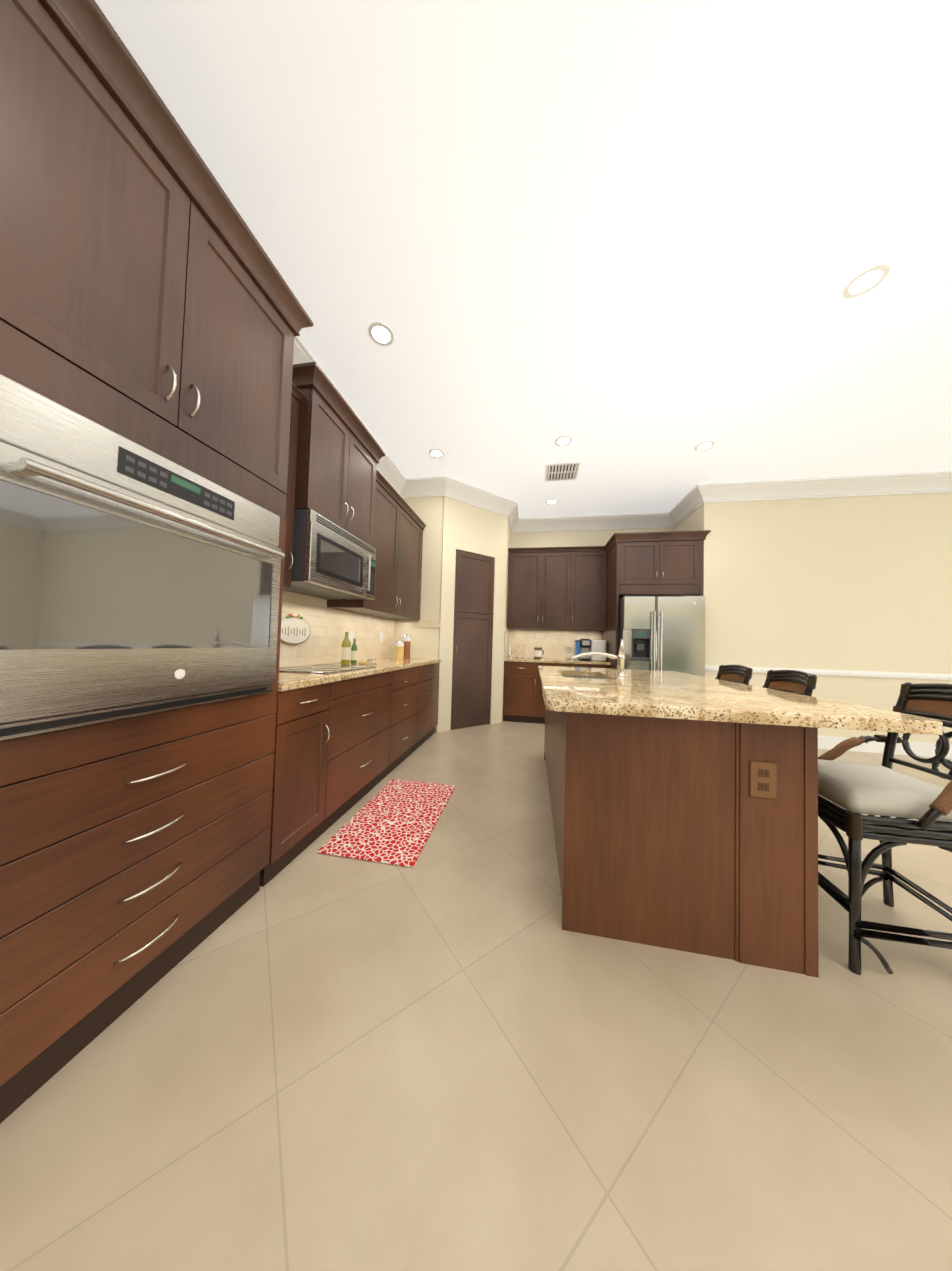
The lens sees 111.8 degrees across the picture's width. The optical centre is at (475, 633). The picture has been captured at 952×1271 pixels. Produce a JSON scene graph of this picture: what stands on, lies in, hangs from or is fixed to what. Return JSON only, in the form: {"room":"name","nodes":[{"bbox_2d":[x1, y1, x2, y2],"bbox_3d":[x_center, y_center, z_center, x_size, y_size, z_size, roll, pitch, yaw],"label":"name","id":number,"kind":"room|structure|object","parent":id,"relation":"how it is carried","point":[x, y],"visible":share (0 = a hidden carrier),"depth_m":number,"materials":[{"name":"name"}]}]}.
{"room":"kitchen","nodes":[
{"label":"kitchen","id":0,"kind":"room"},
{"bbox_2d":[300,498,431,665],"bbox_3d":[-1.768,-0.510,0.537,0.120,3.230,10.690,1,-2,10],"label":"wall","id":1,"kind":"structure","parent":0,"point":[419,635],"depth_m":4.19,"materials":[{"name":"beige paint"}]},
{"bbox_2d":[0,0,299,523],"bbox_3d":[-1.271,-1.059,1.117,0.627,1.004,0.956,1,-2,10],"label":"upper cabinet","id":2,"kind":"object","parent":1,"relation":"attached to","point":[148,298],"depth_m":0.91,"materials":[{"name":"brown wood"}]},
{"bbox_2d":[277,376,299,591],"bbox_3d":[-1.298,-0.913,1.800,0.347,1.260,0.384,1,-2,10],"label":"upper cabinet","id":3,"kind":"object","parent":1,"relation":"attached to","point":[286,531],"depth_m":1.93,"materials":[{"name":"brown wood"}]},
{"bbox_2d":[280,613,310,644],"bbox_3d":[-1.359,-0.035,2.417,0.042,0.242,0.379,1,-2,10],"label":"sign plaque","id":4,"kind":"object","parent":1,"relation":"attached to","point":[295,629],"visible":0.94,"depth_m":2.41,"materials":[{"name":"beige ceramic"}]},
{"bbox_2d":[296,368,379,548],"bbox_3d":[-1.146,-1.176,2.402,0.427,0.846,0.830,1,-2,10],"label":"upper cabinet","id":5,"kind":"object","parent":1,"relation":"attached to","point":[338,476],"depth_m":2.20,"materials":[{"name":"brown wood"}]},
{"bbox_2d":[283,509,375,599],"bbox_3d":[-1.114,-0.525,2.373,0.496,0.442,0.821,1,-2,10],"label":"over-the-range microwave","id":6,"kind":"object","parent":5,"relation":"attached to","point":[332,560],"visible":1,"depth_m":2.16,"materials":[{"name":"grey metal"}]},
{"bbox_2d":[293,336,408,497],"bbox_3d":[-1.717,-2.053,-0.150,0.145,0.185,9.007,1,-2,10],"label":"crown molding","id":7,"kind":"structure","parent":1,"relation":"attached to","point":[387,468],"depth_m":3.61,"materials":[{"name":"white"}]},
{"bbox_2d":[349,631,353,641],"bbox_3d":[-1.239,0.032,3.201,0.006,0.107,0.088,1,-2,10],"label":"wall outlet","id":8,"kind":"object","parent":1,"relation":"attached to","point":[351,636],"depth_m":3.20,"materials":[{"name":"white plastic"}]},
{"bbox_2d":[324,476,399,615],"bbox_3d":[-1.065,-0.837,3.145,0.347,1.243,0.677,1,-2,10],"label":"upper cabinet","id":9,"kind":"object","parent":1,"relation":"attached to","point":[387,579],"depth_m":3.18,"materials":[{"name":"brown wood"}]},
{"bbox_2d":[379,631,382,641],"bbox_3d":[-1.129,0.034,3.834,0.006,0.126,0.094,1,-2,10],"label":"wall outlet","id":10,"kind":"object","parent":1,"relation":"attached to","point":[380,632],"depth_m":3.82,"materials":[{"name":"white plastic"}]},
{"bbox_2d":[376,500,423,619],"bbox_3d":[-0.942,-0.812,3.852,0.347,1.243,0.760,1,-2,10],"label":"upper cabinet","id":11,"kind":"object","parent":1,"relation":"attached to","point":[411,526],"depth_m":3.81,"materials":[{"name":"brown wood"}]},
{"bbox_2d":[405,476,452,497],"bbox_3d":[-0.617,-1.891,4.154,0.520,0.185,0.145,1,-2,10],"label":"crown molding","id":12,"kind":"structure","parent":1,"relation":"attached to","point":[439,485],"depth_m":4.15,"materials":[{"name":"white"}]},
{"bbox_2d":[450,550,493,729],"bbox_3d":[-0.042,0.078,4.456,0.485,2.379,0.485,1,-2,10],"label":"pantry door","id":13,"kind":"structure","parent":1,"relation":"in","point":[472,655],"depth_m":4.44,"materials":[{"name":"brown wood"}]},
{"bbox_2d":[0,721,951,1270],"bbox_3d":[2.519,1.254,-0.269,8.920,0.100,10.690,1,-2,10],"label":"floor","id":14,"kind":"structure","parent":0,"point":[454,1047],"depth_m":0.82,"materials":[{"name":"tile"}]},
{"bbox_2d":[0,688,283,1123],"bbox_3d":[-1.321,0.687,1.065,0.627,0.896,0.957,1,-2,10],"label":"base cabinet","id":15,"kind":"object","parent":14,"relation":"on","point":[126,843],"depth_m":0.92,"materials":[{"name":"brown wood"}]},
{"bbox_2d":[0,374,284,740],"bbox_3d":[-1.236,-0.158,1.081,0.697,0.790,0.836,1,-2,10],"label":"wall oven","id":16,"kind":"object","parent":15,"relation":"in","point":[136,579],"visible":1,"depth_m":0.88,"materials":[{"name":"grey metal"}]},
{"bbox_2d":[0,0,313,1123],"bbox_3d":[-1.268,-0.213,1.087,0.682,2.700,1.066,1,-2,10],"label":"oven cabinet","id":17,"kind":"object","parent":14,"relation":"on","point":[136,298],"depth_m":0.92,"materials":[{"name":"brown wood"}]},
{"bbox_2d":[276,684,335,874],"bbox_3d":[-1.205,0.711,1.732,0.627,0.896,0.399,1,-2,10],"label":"base cabinet","id":18,"kind":"object","parent":14,"relation":"on","point":[306,730],"depth_m":1.69,"materials":[{"name":"brown wood"}]},
{"bbox_2d":[328,672,395,827],"bbox_3d":[-1.098,0.732,2.346,0.627,0.896,0.848,1,-2,10],"label":"base cabinet","id":19,"kind":"object","parent":14,"relation":"on","point":[362,710],"depth_m":2.23,"materials":[{"name":"brown wood"}]},
{"bbox_2d":[272,656,439,691],"bbox_3d":[-0.988,0.289,2.860,0.647,0.040,2.661,1,-2,10],"label":"countertop","id":20,"kind":"structure","parent":19,"relation":"on","point":[286,681],"depth_m":2.01,"materials":[{"name":"beige stone"}]},
{"bbox_2d":[279,664,375,673],"bbox_3d":[-1.089,0.243,2.312,0.480,0.010,0.630,1,-2,10],"label":"cooktop","id":21,"kind":"object","parent":20,"relation":"in","point":[323,668],"visible":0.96,"depth_m":2.23,"materials":[{"name":"silver glass"}]},
{"bbox_2d":[341,632,353,663],"bbox_3d":[-1.125,0.122,2.792,0.072,0.279,0.073,1,-2,10],"label":"oil bottle","id":22,"kind":"object","parent":20,"relation":"on","point":[347,649],"depth_m":2.77,"materials":[{"name":"yellow"}]},
{"bbox_2d":[353,639,356,663],"bbox_3d":[-1.089,0.155,2.882,0.052,0.222,0.053,1,-2,10],"label":"oil bottle","id":23,"kind":"object","parent":20,"relation":"on","point":[355,646],"depth_m":2.87,"materials":[{"name":"green glass"}]},
{"bbox_2d":[358,659,376,665],"bbox_3d":[-0.934,0.239,2.801,0.217,0.056,0.362,1,-2,10],"label":"tray","id":24,"kind":"object","parent":20,"relation":"on","point":[370,662],"visible":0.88,"depth_m":2.69,"materials":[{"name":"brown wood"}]},
{"bbox_2d":[395,641,406,659],"bbox_3d":[-0.894,0.194,3.778,0.096,0.209,0.098,1,-2,10],"label":"storage jar","id":25,"kind":"object","parent":20,"relation":"on","point":[403,649],"depth_m":3.74,"materials":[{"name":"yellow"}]},
{"bbox_2d":[402,635,410,658],"bbox_3d":[-0.860,0.159,3.967,0.107,0.291,0.108,1,-2,10],"label":"storage jar","id":26,"kind":"object","parent":20,"relation":"on","point":[407,638],"depth_m":3.93,"materials":[{"name":"brown glass"}]},
{"bbox_2d":[317,779,455,867],"bbox_3d":[-0.502,1.185,2.136,0.540,0.012,0.950,1,-2,10],"label":"rug","id":27,"kind":"object","parent":14,"relation":"on","point":[393,821],"visible":1,"depth_m":1.98,"materials":[{"name":"red fabric"}]},
{"bbox_2d":[392,668,419,770],"bbox_3d":[-0.970,0.758,3.086,0.627,0.896,0.655,1,-2,10],"label":"base cabinet","id":28,"kind":"object","parent":14,"relation":"on","point":[406,706],"depth_m":3.04,"materials":[{"name":"brown wood"}]},
{"bbox_2d":[420,664,439,745],"bbox_3d":[-0.849,0.783,3.783,0.627,0.896,0.761,1,-2,10],"label":"base cabinet","id":29,"kind":"object","parent":14,"relation":"on","point":[429,675],"depth_m":3.71,"materials":[{"name":"brown wood"}]},
{"bbox_2d":[503,660,571,723],"bbox_3d":[0.951,0.875,5.001,0.998,0.888,0.627,1,-2,10],"label":"base cabinet","id":30,"kind":"object","parent":14,"relation":"on","point":[523,701],"depth_m":4.74,"materials":[{"name":"brown wood"}]},
{"bbox_2d":[504,656,611,663],"bbox_3d":[1.208,0.415,4.962,1.497,0.040,0.647,1,-2,10],"label":"countertop","id":31,"kind":"structure","parent":30,"relation":"on","point":[525,659],"depth_m":4.69,"materials":[{"name":"beige stone"}]},
{"bbox_2d":[515,644,518,651],"bbox_3d":[0.644,0.273,5.062,0.070,0.215,0.072,1,-2,10],"label":"wine glass","id":32,"kind":"object","parent":31,"relation":"on","point":[516,645],"depth_m":5.04,"materials":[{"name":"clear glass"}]},
{"bbox_2d":[534,646,543,658],"bbox_3d":[0.979,0.291,5.003,0.151,0.196,0.120,1,-2,10],"label":"canister","id":33,"kind":"object","parent":31,"relation":"on","point":[538,650],"visible":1,"depth_m":4.96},
{"bbox_2d":[565,647,572,656],"bbox_3d":[1.431,0.300,4.945,0.120,0.200,0.060,1,-2,10],"label":"wall outlet","id":34,"kind":"object","parent":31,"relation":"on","point":[568,650],"visible":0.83,"depth_m":4.92,"materials":[{"name":"white plastic"}]},
{"bbox_2d":[574,639,590,660],"bbox_3d":[1.616,0.239,4.892,0.210,0.328,0.244,1,-2,10],"label":"coffee maker","id":35,"kind":"object","parent":31,"relation":"on","point":[581,646],"visible":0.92,"depth_m":4.82,"materials":[{"name":"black plastic"}]},
{"bbox_2d":[589,640,606,660],"bbox_3d":[1.834,0.251,4.866,0.208,0.316,0.260,1,-2,10],"label":"toaster","id":36,"kind":"object","parent":31,"relation":"on","point":[598,646],"visible":0.88,"depth_m":4.74,"materials":[{"name":"white plastic"}]},
{"bbox_2d":[572,664,611,667],"bbox_3d":[1.688,0.892,4.872,0.499,0.888,0.627,1,-2,10],"label":"base cabinet","id":37,"kind":"object","parent":14,"relation":"on","point":[573,665],"depth_m":4.57,"materials":[{"name":"brown wood"}]},
{"bbox_2d":[618,596,705,676],"bbox_3d":[2.419,0.439,4.463,0.960,1.810,1.021,1,-2,10],"label":"fridge","id":38,"kind":"object","parent":14,"relation":"on","point":[665,633],"visible":0.5,"depth_m":4.04,"materials":[{"name":"grey metal"}]},
{"bbox_2d":[544,712,818,977],"bbox_3d":[0.955,0.792,2.195,0.874,0.885,1.983,1,-2,10],"label":"kitchen island","id":39,"kind":"object","parent":14,"relation":"on","point":[684,808],"depth_m":1.23,"materials":[{"name":"brown wood"}]},
{"bbox_2d":[537,666,942,734],"bbox_3d":[1.088,0.330,2.194,1.285,0.044,2.124,1,-2,10],"label":"island countertop","id":40,"kind":"structure","parent":39,"relation":"on","point":[651,694],"depth_m":1.28,"materials":[{"name":"beige stone"}]},
{"bbox_2d":[569,640,625,676],"bbox_3d":[0.913,0.174,2.434,0.406,0.271,0.066,1,-2,10],"label":"faucet","id":41,"kind":"object","parent":40,"relation":"on","point":[620,658],"depth_m":2.40,"materials":[{"name":"silver metal"}]},
{"bbox_2d":[715,665,752,684],"bbox_3d":[1.813,0.756,2.598,0.557,1.031,0.525,1,-2,10],"label":"stool","id":42,"kind":"object","parent":14,"relation":"on","point":[733,673],"visible":0.12,"depth_m":2.56,"materials":[{"name":"wicker"}]},
{"bbox_2d":[762,670,816,695],"bbox_3d":[1.714,0.737,2.061,0.569,1.031,0.524,1,-2,10],"label":"stool","id":43,"kind":"object","parent":14,"relation":"on","point":[784,680],"visible":0.17,"depth_m":2.01,"materials":[{"name":"wicker"}]},
{"bbox_2d":[818,682,951,974],"bbox_3d":[1.681,0.714,1.342,0.569,1.031,0.524,1,-2,10],"label":"stool","id":44,"kind":"object","parent":14,"relation":"on","point":[884,791],"visible":0.75,"depth_m":1.22,"materials":[{"name":"wicker"}]},
{"bbox_2d":[95,0,951,517],"bbox_3d":[2.613,-2.073,-0.168,8.920,0.100,10.690,1,-2,10],"label":"ceiling","id":45,"kind":"structure","parent":0,"point":[631,248],"depth_m":1.57,"materials":[{"name":"white paint"}]},
{"bbox_2d":[368,322,393,345],"bbox_3d":[-0.646,-2.041,2.197,0.169,0.005,0.169,2,-2,4],"label":"recessed light","id":46,"kind":"object","parent":45,"relation":"in","point":[381,332],"depth_m":2.19,"materials":[{"name":"white"}]},
{"bbox_2d":[429,449,443,457],"bbox_3d":[-0.436,-1.993,3.563,0.169,0.005,0.169,3,-2,-29],"label":"recessed light","id":47,"kind":"object","parent":45,"relation":"in","point":[433,452],"depth_m":3.56,"materials":[{"name":"white"}]},
{"bbox_2d":[546,499,557,504],"bbox_3d":[1.097,-1.915,4.681,0.169,0.005,0.169,2,-2,4],"label":"recessed light","id":48,"kind":"object","parent":45,"relation":"in","point":[551,501],"depth_m":4.67,"materials":[{"name":"white"}]},
{"bbox_2d":[545,462,580,480],"bbox_3d":[1.028,-1.939,3.865,0.380,0.012,0.380,1,-2,10],"label":"ceiling vent","id":49,"kind":"object","parent":45,"relation":"in","point":[561,471],"visible":1,"depth_m":3.84,"materials":[{"name":"white metal"}]},
{"bbox_2d":[555,435,571,445],"bbox_3d":[0.889,-1.964,3.283,0.169,0.005,0.169,2,-2,-26],"label":"recessed light","id":50,"kind":"object","parent":45,"relation":"in","point":[565,439],"depth_m":3.28,"materials":[{"name":"white"}]},
{"bbox_2d":[695,441,714,450],"bbox_3d":[2.341,-1.922,3.301,0.169,0.005,0.169,2,-2,-11],"label":"recessed light","id":51,"kind":"object","parent":45,"relation":"in","point":[705,445],"depth_m":3.29,"materials":[{"name":"white"}]},
{"bbox_2d":[843,264,889,298],"bbox_3d":[2.183,-1.972,1.807,0.169,0.005,0.169,3,-2,-29],"label":"recessed light","id":52,"kind":"object","parent":45,"relation":"in","point":[857,284],"depth_m":1.80,"materials":[{"name":"white"}]},
{"bbox_2d":[428,520,671,711],"bbox_3d":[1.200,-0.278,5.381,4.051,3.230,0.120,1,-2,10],"label":"wall","id":53,"kind":"structure","parent":0,"point":[490,538],"depth_m":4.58,"materials":[{"name":"beige paint"}]},
{"bbox_2d":[505,548,539,631],"bbox_3d":[0.786,-0.711,5.238,0.519,1.263,0.327,1,-2,10],"label":"upper cabinet","id":54,"kind":"object","parent":53,"relation":"attached to","point":[523,613],"depth_m":5.08,"materials":[{"name":"brown wood"}]},
{"bbox_2d":[540,548,571,631],"bbox_3d":[1.262,-0.700,5.155,0.449,1.263,0.327,1,-2,10],"label":"upper cabinet","id":55,"kind":"object","parent":53,"relation":"attached to","point":[555,563],"depth_m":5.00,"materials":[{"name":"brown wood"}]},
{"bbox_2d":[568,544,607,631],"bbox_3d":[1.744,-0.689,5.071,0.529,1.263,0.327,1,-2,10],"label":"upper cabinet","id":56,"kind":"object","parent":53,"relation":"attached to","point":[588,582],"depth_m":4.92,"materials":[{"name":"brown wood"}]},
{"bbox_2d":[509,512,677,531],"bbox_3d":[1.835,-1.790,5.190,2.561,0.185,0.145,1,-2,10],"label":"crown molding","id":57,"kind":"structure","parent":53,"relation":"attached to","point":[638,520],"depth_m":5.17,"materials":[{"name":"white"}]},
{"bbox_2d":[608,532,699,603],"bbox_3d":[2.481,-0.905,4.671,0.974,0.813,0.877,1,-2,10],"label":"upper cabinet","id":58,"kind":"object","parent":53,"relation":"attached to","point":[655,564],"depth_m":4.25,"materials":[{"name":"brown wood"}]},
{"bbox_2d":[672,510,695,530],"bbox_3d":[3.062,-0.248,4.620,0.120,3.230,0.720,1,-2,10],"label":"wall","id":59,"kind":"structure","parent":0,"point":[689,523],"depth_m":4.59,"materials":[{"name":"beige paint"}]},
{"bbox_2d":[669,493,701,523],"bbox_3d":[2.951,-1.777,4.556,0.145,0.185,0.690,1,-2,10],"label":"crown molding","id":60,"kind":"structure","parent":59,"relation":"attached to","point":[683,509],"depth_m":4.63,"materials":[{"name":"white"}]},
{"bbox_2d":[696,492,951,744],"bbox_3d":[5.245,-0.212,3.788,4.709,3.230,0.120,1,-2,10],"label":"wall","id":61,"kind":"structure","parent":0,"point":[860,583],"depth_m":3.89,"materials":[{"name":"beige paint"}]},
{"bbox_2d":[689,471,951,503],"bbox_3d":[5.136,-1.740,3.727,4.734,0.185,0.145,1,-2,10],"label":"crown molding","id":62,"kind":"structure","parent":61,"relation":"attached to","point":[693,499],"depth_m":3.88,"materials":[{"name":"white"}]},
{"bbox_2d":[705,665,951,757],"bbox_3d":[5.215,0.928,3.677,4.739,0.945,0.030,1,-2,10],"label":"wainscoting","id":63,"kind":"structure","parent":61,"relation":"attached to","point":[917,748],"depth_m":3.75,"materials":[{"name":"white paint"}]}
]}

